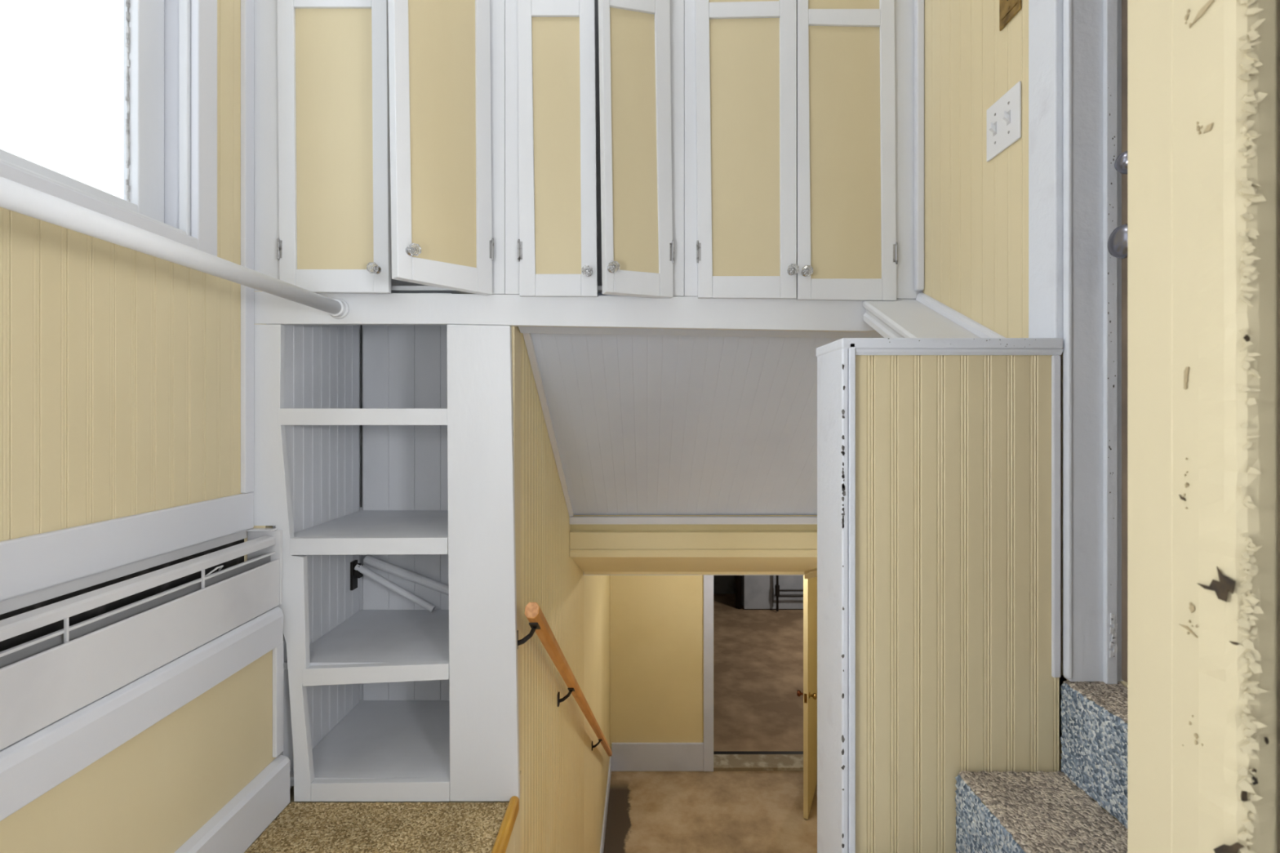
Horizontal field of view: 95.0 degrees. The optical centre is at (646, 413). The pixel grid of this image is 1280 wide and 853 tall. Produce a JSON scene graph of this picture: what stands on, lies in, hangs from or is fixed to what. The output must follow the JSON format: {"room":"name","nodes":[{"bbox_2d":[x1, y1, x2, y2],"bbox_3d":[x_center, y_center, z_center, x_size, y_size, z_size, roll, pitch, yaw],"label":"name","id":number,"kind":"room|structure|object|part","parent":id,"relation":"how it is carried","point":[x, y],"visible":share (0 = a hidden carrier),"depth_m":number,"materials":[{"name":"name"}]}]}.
{"room":"stairwell landing","nodes":[
{"label":"stairwell landing","id":0,"kind":"room"},
{"bbox_2d":[0,0,272,561],"bbox_3d":[-1.121,-0.490,1.200,0.162,3.300,1.800,0,0,0],"label":"wall","id":1,"kind":"structure","parent":0,"point":[120,366],"depth_m":1.20,"materials":[{"name":"yellow paint"}]},
{"bbox_2d":[0,0,217,256],"bbox_3d":[-1.147,-1.081,0.942,0.170,1.458,1.023,0,0,0],"label":"window","id":2,"kind":"structure","parent":1,"relation":"in","point":[170,46],"depth_m":1.38,"materials":[{"name":"white wood"}]},
{"bbox_3d":[-1.159,-1.080,0.920,0.035,1.320,0.941,0,0,0],"label":"sash","id":3,"kind":"part","parent":2,"relation":"part of","materials":[{"name":"white paint"}]},
{"bbox_3d":[-1.109,-0.420,0.915,0.055,0.016,0.930,0,0,0],"label":"sill","id":4,"kind":"part","parent":2,"relation":"part of","materials":[{"name":"white paint"}]},
{"bbox_3d":[-1.072,-0.383,0.935,0.020,0.062,0.910,0,0,0],"label":"casing","id":5,"kind":"part","parent":2,"relation":"part of","materials":[{"name":"white wood"}]},
{"bbox_3d":[-1.072,-1.081,1.421,0.020,1.458,0.063,0,0,0],"label":"casing","id":6,"kind":"part","parent":2,"relation":"part of","materials":[{"name":"white wood"}]},
{"bbox_2d":[0,492,253,601],"bbox_3d":[-1.075,0.264,1.034,0.014,0.099,1.128,0,0,0],"label":"trim","id":7,"kind":"structure","parent":1,"relation":"attached to","point":[29,564],"depth_m":1.17,"materials":[{"name":"white wood"}]},
{"bbox_2d":[0,528,282,750],"bbox_3d":[-1.047,0.378,1.039,0.110,0.284,1.118,0,0,0],"label":"baseboard heater","id":8,"kind":"object","parent":1,"relation":"attached to","point":[64,647],"visible":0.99,"depth_m":1.13,"materials":[{"name":"metal"}]},
{"bbox_3d":[-1.098,0.378,1.038,0.008,0.284,1.115,0,0,0],"label":"plate","id":9,"kind":"part","parent":8,"relation":"part of","materials":[{"name":"white metal"}]},
{"bbox_3d":[-1.044,0.316,1.587,0.074,0.004,0.023,0,0,0],"label":"plate","id":10,"kind":"part","parent":8,"relation":"part of","materials":[{"name":"metal"}]},
{"bbox_2d":[240,0,253,493],"bbox_3d":[-1.075,-0.963,1.580,0.014,2.354,0.036,0,0,0],"label":"trim","id":11,"kind":"structure","parent":1,"relation":"attached to","point":[246,6],"depth_m":1.56,"materials":[{"name":"white wood"}]},
{"bbox_2d":[0,607,279,852],"bbox_3d":[-1.101,0.800,0.985,0.202,0.540,1.229,0,0,0],"label":"wall","id":12,"kind":"structure","parent":0,"point":[152,793],"depth_m":1.22,"materials":[{"name":"yellow paint"}]},
{"bbox_2d":[0,606,283,821],"bbox_3d":[-1.004,0.571,1.026,0.052,0.099,1.112,0,0,0],"label":"trim","id":13,"kind":"structure","parent":12,"relation":"attached to","point":[37,763],"depth_m":1.10,"materials":[{"name":"white wood"}]},
{"bbox_2d":[173,755,290,852],"bbox_3d":[-0.985,0.995,1.034,0.030,0.130,1.128,0,0,0],"label":"baseboard","id":14,"kind":"structure","parent":12,"relation":"attached to","point":[236,826],"depth_m":1.43,"materials":[{"name":"white wood"}]},
{"bbox_2d":[272,642,283,757],"bbox_3d":[-0.994,0.770,1.582,0.012,0.300,0.032,0,0,0],"label":"trim","id":15,"kind":"structure","parent":12,"relation":"attached to","point":[277,652],"depth_m":1.57,"materials":[{"name":"white wood"}]},
{"bbox_2d":[248,786,509,848],"bbox_3d":[-0.150,1.126,1.235,2.100,0.108,1.730,0,0,0],"label":"floor","id":16,"kind":"structure","parent":0,"point":[292,787],"depth_m":1.62,"materials":[{"name":"carpet"}]},
{"bbox_2d":[244,802,508,852],"bbox_3d":[-0.405,1.060,1.033,1.131,0.003,1.126,0,0,0],"label":"carpet","id":17,"kind":"object","parent":16,"relation":"on","point":[317,827],"visible":1,"depth_m":1.49,"materials":[{"name":"brown carpet"}]},
{"bbox_2d":[252,293,519,801],"bbox_3d":[-0.718,0.364,1.839,0.738,1.392,0.481,0,0,0],"label":"open shelf unit","id":18,"kind":"object","parent":16,"relation":"on","point":[393,444],"depth_m":1.63,"materials":[{"name":"white paint"}]},
{"bbox_3d":[-0.989,0.552,2.002,0.029,0.095,0.035,0,0,0],"label":"pole bracket","id":19,"kind":"part","parent":18,"relation":"part of","materials":[{"name":"black metal"}]},
{"bbox_3d":[-0.781,0.365,2.075,0.506,1.390,0.010,0,0,0],"label":"frame","id":20,"kind":"part","parent":18,"relation":"part of","materials":[{"name":"white wood"}]},
{"bbox_3d":[-0.772,0.699,1.840,0.462,0.018,0.438,0,0,0],"label":"shelf","id":21,"kind":"part","parent":18,"relation":"part of","materials":[{"name":"white wood"}]},
{"bbox_3d":[-0.772,1.020,1.840,0.462,0.022,0.438,0,0,0],"label":"shelf","id":22,"kind":"part","parent":18,"relation":"part of","materials":[{"name":"white wood"}]},
{"bbox_3d":[-0.772,0.350,1.840,0.462,0.018,0.438,0,0,0],"label":"shelf","id":23,"kind":"part","parent":18,"relation":"part of","materials":[{"name":"white wood"}]},
{"bbox_3d":[-0.727,1.033,1.610,0.378,0.054,0.020,0,0,0],"label":"rail","id":24,"kind":"part","parent":18,"relation":"part of","materials":[{"name":"white paint"}]},
{"bbox_2d":[354,564,435,612],"bbox_3d":[-0.855,0.593,1.992,0.278,0.162,0.022,0,0,3],"label":"pole","id":25,"kind":"object","parent":18,"relation":"attached to","point":[366,571],"visible":1,"depth_m":1.98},
{"bbox_2d":[363,555,448,595],"bbox_3d":[-0.805,0.566,2.025,0.344,0.151,0.030,0,0,2],"label":"pole","id":26,"kind":"object","parent":18,"relation":"in","point":[369,560],"visible":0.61,"depth_m":2.01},
{"bbox_2d":[491,795,519,852],"bbox_3d":[-0.360,1.062,1.375,0.025,0.037,0.446,0,0,0],"label":"wooden nosing","id":27,"kind":"object","parent":16,"relation":"on","point":[500,845],"visible":1,"depth_m":1.49,"materials":[{"name":"wood"}]},
{"bbox_2d":[955,680,1127,852],"bbox_3d":[0.503,0.773,0.759,0.667,0.595,0.575,0,0,0],"label":"carpeted steps","id":28,"kind":"structure","parent":16,"relation":"on","point":[1083,809],"depth_m":0.96,"materials":[{"name":"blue carpet"}]},
{"bbox_2d":[505,326,611,852],"bbox_3d":[-0.404,1.615,3.509,0.106,3.910,4.718,0,0,0],"label":"wall","id":29,"kind":"structure","parent":0,"point":[565,784],"depth_m":2.26,"materials":[{"name":"yellow paint"}]},
{"bbox_2d":[516,602,612,756],"bbox_3d":[-0.328,1.695,3.254,0.076,2.364,3.374,0,0,0],"label":"wooden handrail","id":30,"kind":"object","parent":29,"relation":"attached to","point":[538,623],"visible":0.98,"depth_m":2.02,"materials":[{"name":"brown wood"}]},
{"bbox_2d":[253,291,915,332],"bbox_3d":[-0.167,-0.278,1.610,1.840,0.109,0.020,0,0,0],"label":"trim","id":31,"kind":"structure","parent":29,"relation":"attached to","point":[365,308],"depth_m":1.60,"materials":[{"name":"white paint"}]},
{"bbox_3d":[-0.359,3.495,3.505,0.016,0.150,4.690,0,0,0],"label":"skirting","id":32,"kind":"part","parent":29,"relation":"part of","materials":[{"name":"white wood"}]},
{"bbox_2d":[569,515,817,557],"bbox_3d":[0.327,0.172,2.840,1.386,1.025,0.120,0,0,0],"label":"trim","id":33,"kind":"structure","parent":29,"relation":"attached to","point":[586,540],"depth_m":2.79,"materials":[{"name":"beige wood"}]},
{"bbox_2d":[609,575,703,750],"bbox_3d":[0.967,2.255,5.930,2.667,2.630,0.120,0,0,0],"label":"wall","id":34,"kind":"structure","parent":0,"point":[657,621],"depth_m":5.87,"materials":[{"name":"yellow paint"}]},
{"bbox_2d":[611,742,703,771],"bbox_3d":[0.108,3.433,5.857,0.917,0.275,0.024,0,0,0],"label":"baseboard","id":35,"kind":"structure","parent":34,"relation":"attached to","point":[625,757],"depth_m":5.84,"materials":[{"name":"white wood"}]},
{"bbox_2d":[703,575,713,771],"bbox_3d":[0.617,2.435,5.920,0.100,2.270,0.160,0,0,0],"label":"trim","id":36,"kind":"structure","parent":34,"relation":"attached to","point":[708,580],"depth_m":5.84,"materials":[{"name":"white wood"}]},
{"bbox_2d":[796,575,817,819],"bbox_3d":[1.550,2.489,5.496,0.172,2.138,0.779,0,0,24],"label":"door","id":37,"kind":"structure","parent":34,"relation":"in","point":[810,585],"depth_m":5.25,"materials":[{"name":"yellow wood"}]},
{"bbox_3d":[1.374,2.500,5.227,0.067,0.056,0.055,0,0,24],"label":"knob","id":38,"kind":"part","parent":37,"relation":"part of","materials":[{"name":"gold metal"}]},
{"bbox_3d":[1.393,2.500,5.141,0.024,0.080,0.002,0,0,24],"label":"latch plate","id":39,"kind":"part","parent":37,"relation":"part of","materials":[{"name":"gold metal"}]},
{"bbox_3d":[1.470,2.500,5.185,0.067,0.056,0.055,0,0,24],"label":"knob","id":40,"kind":"part","parent":37,"relation":"part of","materials":[{"name":"gold metal"}]},
{"bbox_2d":[570,557,817,578],"bbox_3d":[0.327,0.807,3.112,1.386,0.295,0.625,0,0,0],"label":"ceiling","id":41,"kind":"structure","parent":0,"point":[807,566],"depth_m":3.14,"materials":[{"name":"yellow paint"}]},
{"bbox_2d":[583,574,804,575],"bbox_3d":[0.972,0.890,4.695,2.857,0.100,2.590,0,0,0],"label":"ceiling","id":42,"kind":"structure","parent":0,"point":[584,575],"depth_m":3.40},
{"bbox_2d":[518,293,884,524],"bbox_3d":[0.324,0.091,2.215,1.392,0.871,1.181,0,0,0],"label":"ceiling","id":43,"kind":"structure","parent":0,"point":[639,421],"depth_m":2.13,"materials":[{"name":"white paint"}]},
{"bbox_2d":[603,770,817,852],"bbox_3d":[0.950,3.620,3.585,2.900,0.100,4.570,0,0,0],"label":"floor","id":44,"kind":"structure","parent":0,"point":[713,811],"depth_m":5.21,"materials":[{"name":"carpet"}]},
{"bbox_2d":[713,575,735,593],"bbox_3d":[1.900,2.285,8.815,6.800,2.570,5.770,0,0,0],"label":"wall","id":45,"kind":"structure","parent":0,"point":[722,584],"depth_m":11.60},
{"bbox_2d":[713,593,803,751],"bbox_3d":[1.900,3.622,8.850,6.600,0.096,5.700,0,0,0],"label":"floor","id":46,"kind":"structure","parent":0,"point":[758,654],"depth_m":7.87,"materials":[{"name":"brown concrete"}]},
{"bbox_2d":[735,575,742,608],"bbox_3d":[1.686,2.292,10.750,0.108,2.563,0.108,0,0,0],"label":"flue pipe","id":47,"kind":"object","parent":46,"relation":"on","point":[738,578],"visible":0.34,"depth_m":10.70,"materials":[{"name":"black metal"}]},
{"bbox_2d":[713,751,803,771],"bbox_3d":[1.194,3.553,5.995,1.052,0.035,0.290,0,0,0],"label":"threshold","id":48,"kind":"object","parent":46,"relation":"on","point":[722,761],"depth_m":5.96,"materials":[{"name":"beige stone"}]},
{"bbox_2d":[742,575,803,609],"bbox_3d":[2.430,2.662,10.947,1.327,1.823,0.606,0,0,0],"label":"furnace","id":49,"kind":"object","parent":46,"relation":"on","point":[757,591],"visible":0.18,"depth_m":10.65,"materials":[{"name":"metal"}]},
{"bbox_2d":[774,575,803,611],"bbox_3d":[2.694,2.275,10.500,0.790,2.530,0.076,0,0,0],"label":"gas pipe","id":50,"kind":"object","parent":46,"relation":"on","point":[777,590],"visible":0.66,"depth_m":10.48,"materials":[{"name":"black metal"}]},
{"bbox_2d":[816,337,1063,852],"bbox_3d":[0.544,0.513,1.123,0.397,1.294,0.164,0,0,0],"label":"wall","id":51,"kind":"structure","parent":0,"point":[939,459],"depth_m":1.05,"materials":[{"name":"yellow paint"}]},
{"bbox_3d":[0.556,-0.109,1.048,0.369,0.010,0.010,0,0,0],"label":"cap moulding","id":52,"kind":"part","parent":51,"relation":"part of","materials":[{"name":"white paint"}]},
{"bbox_2d":[922,0,1127,773],"bbox_3d":[0.825,0.715,0.960,0.151,5.710,1.320,0,0,0],"label":"wall","id":53,"kind":"structure","parent":0,"point":[976,209],"depth_m":1.34,"materials":[{"name":"yellow paint"}]},
{"bbox_2d":[914,0,924,290],"bbox_3d":[0.738,-1.236,1.588,0.022,1.808,0.020,0,0,0],"label":"trim","id":54,"kind":"structure","parent":53,"relation":"attached to","point":[918,4],"depth_m":1.58,"materials":[{"name":"white wood"}]},
{"bbox_2d":[862,300,980,337],"bbox_3d":[0.668,-0.190,1.402,0.160,0.236,0.392,0,0,0],"label":"trim","id":55,"kind":"structure","parent":53,"relation":"attached to","point":[890,318],"depth_m":1.44,"materials":[{"name":"white paint"}]},
{"bbox_2d":[915,292,1004,337],"bbox_3d":[0.741,-0.229,1.402,0.016,0.202,0.392,0,0,0],"label":"trim","id":56,"kind":"structure","parent":53,"relation":"attached to","point":[980,331],"depth_m":1.39,"materials":[{"name":"white wood"}]},
{"bbox_2d":[986,80,1021,161],"bbox_3d":[0.740,-0.607,1.228,0.017,0.114,0.114,0,0,0],"label":"switch plate","id":57,"kind":"object","parent":53,"relation":"attached to","point":[1004,116],"visible":1,"depth_m":1.22,"materials":[{"name":"white plastic"}]},
{"bbox_3d":[0.743,-0.607,1.252,0.001,0.026,0.012,0,0,0],"label":"toggle frame","id":58,"kind":"part","parent":57,"relation":"part of","materials":[{"name":"grey plastic"}]},
{"bbox_3d":[0.743,-0.607,1.204,0.001,0.026,0.012,0,0,0],"label":"toggle frame","id":59,"kind":"part","parent":57,"relation":"part of","materials":[{"name":"grey plastic"}]},
{"bbox_2d":[999,0,1021,31],"bbox_3d":[0.740,-0.864,1.205,0.016,0.114,0.070,0,0,0],"label":"brass switch plate","id":60,"kind":"object","parent":53,"relation":"attached to","point":[1008,9],"visible":1,"depth_m":1.21,"materials":[{"name":"gold metal"}]},
{"bbox_2d":[1028,0,1062,338],"bbox_3d":[0.741,-1.133,1.090,0.016,2.015,0.076,0,0,0],"label":"trim","id":61,"kind":"structure","parent":53,"relation":"attached to","point":[1045,16],"depth_m":1.08,"materials":[{"name":"white paint"}]},
{"bbox_2d":[1062,0,1071,679],"bbox_3d":[0.749,-0.835,1.044,0.007,2.610,0.015,0,0,0],"label":"trim","id":62,"kind":"structure","parent":53,"relation":"attached to","point":[1067,4],"depth_m":1.04,"materials":[{"name":"white paint"}]},
{"bbox_2d":[1063,0,1123,684],"bbox_3d":[0.801,-0.561,1.044,0.096,2.077,0.031,0,0,0],"label":"trim","id":63,"kind":"structure","parent":53,"relation":"attached to","point":[1096,24],"depth_m":1.04,"materials":[{"name":"white paint"}]},
{"bbox_2d":[1107,0,1127,682],"bbox_3d":[0.826,-0.555,0.769,0.097,2.050,0.529,0,0,0],"label":"door","id":64,"kind":"structure","parent":53,"relation":"in","point":[1117,239],"depth_m":1.03,"materials":[{"name":"white wood"}]},
{"bbox_3d":[0.807,-0.285,0.972,0.060,0.056,0.056,0,0,0],"label":"knob","id":65,"kind":"part","parent":64,"relation":"part of","materials":[{"name":"grey metal"}]},
{"bbox_3d":[-0.162,-1.242,1.786,1.841,1.795,0.328,0,0,0],"label":"wall","id":66,"kind":"structure","parent":0,"visible":0},
{"bbox_2d":[253,0,505,295],"bbox_3d":[-0.737,-0.969,1.649,0.700,1.298,0.561,0,0,0],"label":"upper cabinet","id":67,"kind":"object","parent":66,"relation":"attached to","point":[380,125],"visible":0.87,"depth_m":1.57,"materials":[{"name":"white paint"}]},
{"bbox_3d":[-0.844,-0.951,1.577,0.322,1.262,0.014,0,0,6],"label":"door","id":68,"kind":"part","parent":67,"relation":"part of","materials":[{"name":"white paint"}]},
{"bbox_3d":[-0.839,-0.739,1.579,0.238,0.724,0.004,0,0,6],"label":"panel","id":69,"kind":"part","parent":67,"relation":"part of","materials":[{"name":"beige wood"}]},
{"bbox_3d":[-0.718,-0.381,1.535,0.029,0.029,0.023,0,0,0],"label":"knob","id":70,"kind":"part","parent":67,"relation":"part of","materials":[{"name":"clear glass"}]},
{"bbox_3d":[-0.716,-0.381,1.551,0.022,0.023,0.015,0,0,6],"label":"knob stem","id":71,"kind":"part","parent":67,"relation":"part of","materials":[{"name":"silver metal"}]},
{"bbox_3d":[-0.561,-0.387,1.399,0.015,0.023,0.022,0,0,40],"label":"knob stem","id":72,"kind":"part","parent":67,"relation":"part of","materials":[{"name":"silver metal"}]},
{"bbox_3d":[-0.548,-0.387,1.388,0.022,0.029,0.029,0,0,40],"label":"knob","id":73,"kind":"part","parent":67,"relation":"part of","materials":[{"name":"clear glass"}]},
{"bbox_3d":[-0.517,-0.944,1.486,0.030,1.249,0.280,0,0,40],"label":"door","id":74,"kind":"part","parent":67,"relation":"part of","materials":[{"name":"white paint"}]},
{"bbox_3d":[-0.514,-0.751,1.480,0.004,0.762,0.205,0,0,40],"label":"panel","id":75,"kind":"part","parent":67,"relation":"part of","materials":[{"name":"beige wood"}]},
{"bbox_2d":[505,0,684,298],"bbox_3d":[-0.142,-0.966,1.707,0.488,1.305,0.446,0,0,0],"label":"upper cabinet","id":76,"kind":"object","parent":66,"relation":"attached to","point":[594,89],"visible":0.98,"depth_m":1.58,"materials":[{"name":"white paint"}]},
{"bbox_3d":[-0.244,-0.726,1.595,0.146,0.710,0.004,0,0,0],"label":"panel","id":77,"kind":"part","parent":76,"relation":"part of","materials":[{"name":"beige wood"}]},
{"bbox_3d":[-0.243,-0.949,1.593,0.219,1.266,0.014,0,0,0],"label":"door","id":78,"kind":"part","parent":76,"relation":"part of","materials":[{"name":"white paint"}]},
{"bbox_3d":[-0.159,-0.380,1.562,0.029,0.029,0.022,0,0,0],"label":"knob","id":79,"kind":"part","parent":76,"relation":"part of","materials":[{"name":"clear glass"}]},
{"bbox_3d":[-0.083,-0.374,1.497,0.029,0.029,0.022,0,0,-22],"label":"knob","id":80,"kind":"part","parent":76,"relation":"part of","materials":[{"name":"clear glass"}]},
{"bbox_3d":[-0.033,-0.721,1.551,0.151,0.707,0.004,0,0,-22],"label":"panel","id":81,"kind":"part","parent":76,"relation":"part of","materials":[{"name":"beige wood"}]},
{"bbox_3d":[-0.031,-0.943,1.560,0.207,1.260,0.034,0,0,-22],"label":"door","id":82,"kind":"part","parent":76,"relation":"part of","materials":[{"name":"white paint"}]},
{"bbox_2d":[684,0,922,301],"bbox_3d":[0.428,-0.961,1.741,0.650,1.314,0.378,0,0,0],"label":"upper cabinet","id":83,"kind":"object","parent":66,"relation":"attached to","point":[799,114],"visible":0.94,"depth_m":1.59,"materials":[{"name":"white paint"}]},
{"bbox_3d":[0.262,-1.325,1.595,0.208,0.438,0.004,0,0,0],"label":"panel","id":84,"kind":"part","parent":83,"relation":"part of","materials":[{"name":"beige wood"}]},
{"bbox_3d":[0.266,-0.723,1.595,0.204,0.714,0.004,0,0,0],"label":"panel","id":85,"kind":"part","parent":83,"relation":"part of","materials":[{"name":"beige wood"}]},
{"bbox_3d":[0.266,-0.946,1.593,0.278,1.271,0.014,0,0,0],"label":"door","id":86,"kind":"part","parent":83,"relation":"part of","materials":[{"name":"white paint"}]},
{"bbox_3d":[0.391,-0.384,1.562,0.029,0.029,0.022,0,0,0],"label":"knob","id":87,"kind":"part","parent":83,"relation":"part of","materials":[{"name":"clear glass"}]},
{"bbox_3d":[0.429,-0.380,1.563,0.029,0.029,0.022,0,0,0],"label":"knob","id":88,"kind":"part","parent":83,"relation":"part of","materials":[{"name":"clear glass"}]},
{"bbox_3d":[0.533,-1.317,1.595,0.210,0.456,0.004,0,0,0],"label":"panel","id":89,"kind":"part","parent":83,"relation":"part of","materials":[{"name":"beige wood"}]},
{"bbox_3d":[0.538,-0.708,1.595,0.211,0.699,0.004,0,0,0],"label":"panel","id":90,"kind":"part","parent":83,"relation":"part of","materials":[{"name":"beige wood"}]},
{"bbox_3d":[0.542,-0.944,1.593,0.268,1.278,0.014,0,0,0],"label":"door","id":91,"kind":"part","parent":83,"relation":"part of","materials":[{"name":"white paint"}]},
{"bbox_3d":[-0.150,-0.490,0.426,2.100,3.300,0.083,0,0,0],"label":"wall","id":92,"kind":"structure","parent":0,"visible":0},
{"bbox_2d":[0,176,349,319],"bbox_3d":[-0.832,-0.284,1.034,0.055,0.055,1.130,0,0,-1],"label":"clothes rod","id":93,"kind":"object","parent":92,"relation":"attached to","point":[15,197],"visible":1,"depth_m":0.95,"materials":[{"name":"white paint"}]},
{"bbox_2d":[328,298,349,319],"bbox_3d":[-0.838,-0.284,1.587,0.055,0.055,0.024,0,0,0],"label":"socket","id":94,"kind":"object","parent":93,"relation":"attached to","point":[343,309],"depth_m":1.58,"materials":[{"name":"white paint"}]},
{"bbox_2d":[1127,0,1277,852],"bbox_3d":[0.402,-0.160,0.423,0.036,2.460,0.094,0,0,0],"label":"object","id":95,"kind":"structure","parent":92,"relation":"attached to","point":[1202,74],"depth_m":0.41,"materials":[{"name":"beige paint"}]},
{"bbox_2d":[1277,0,1279,852],"bbox_3d":[0.414,-0.160,0.340,0.012,2.460,0.080,0,0,0],"label":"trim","id":96,"kind":"structure","parent":92,"relation":"attached to","point":[1278,1],"depth_m":0.38,"materials":[{"name":"beige paint"}]}
]}

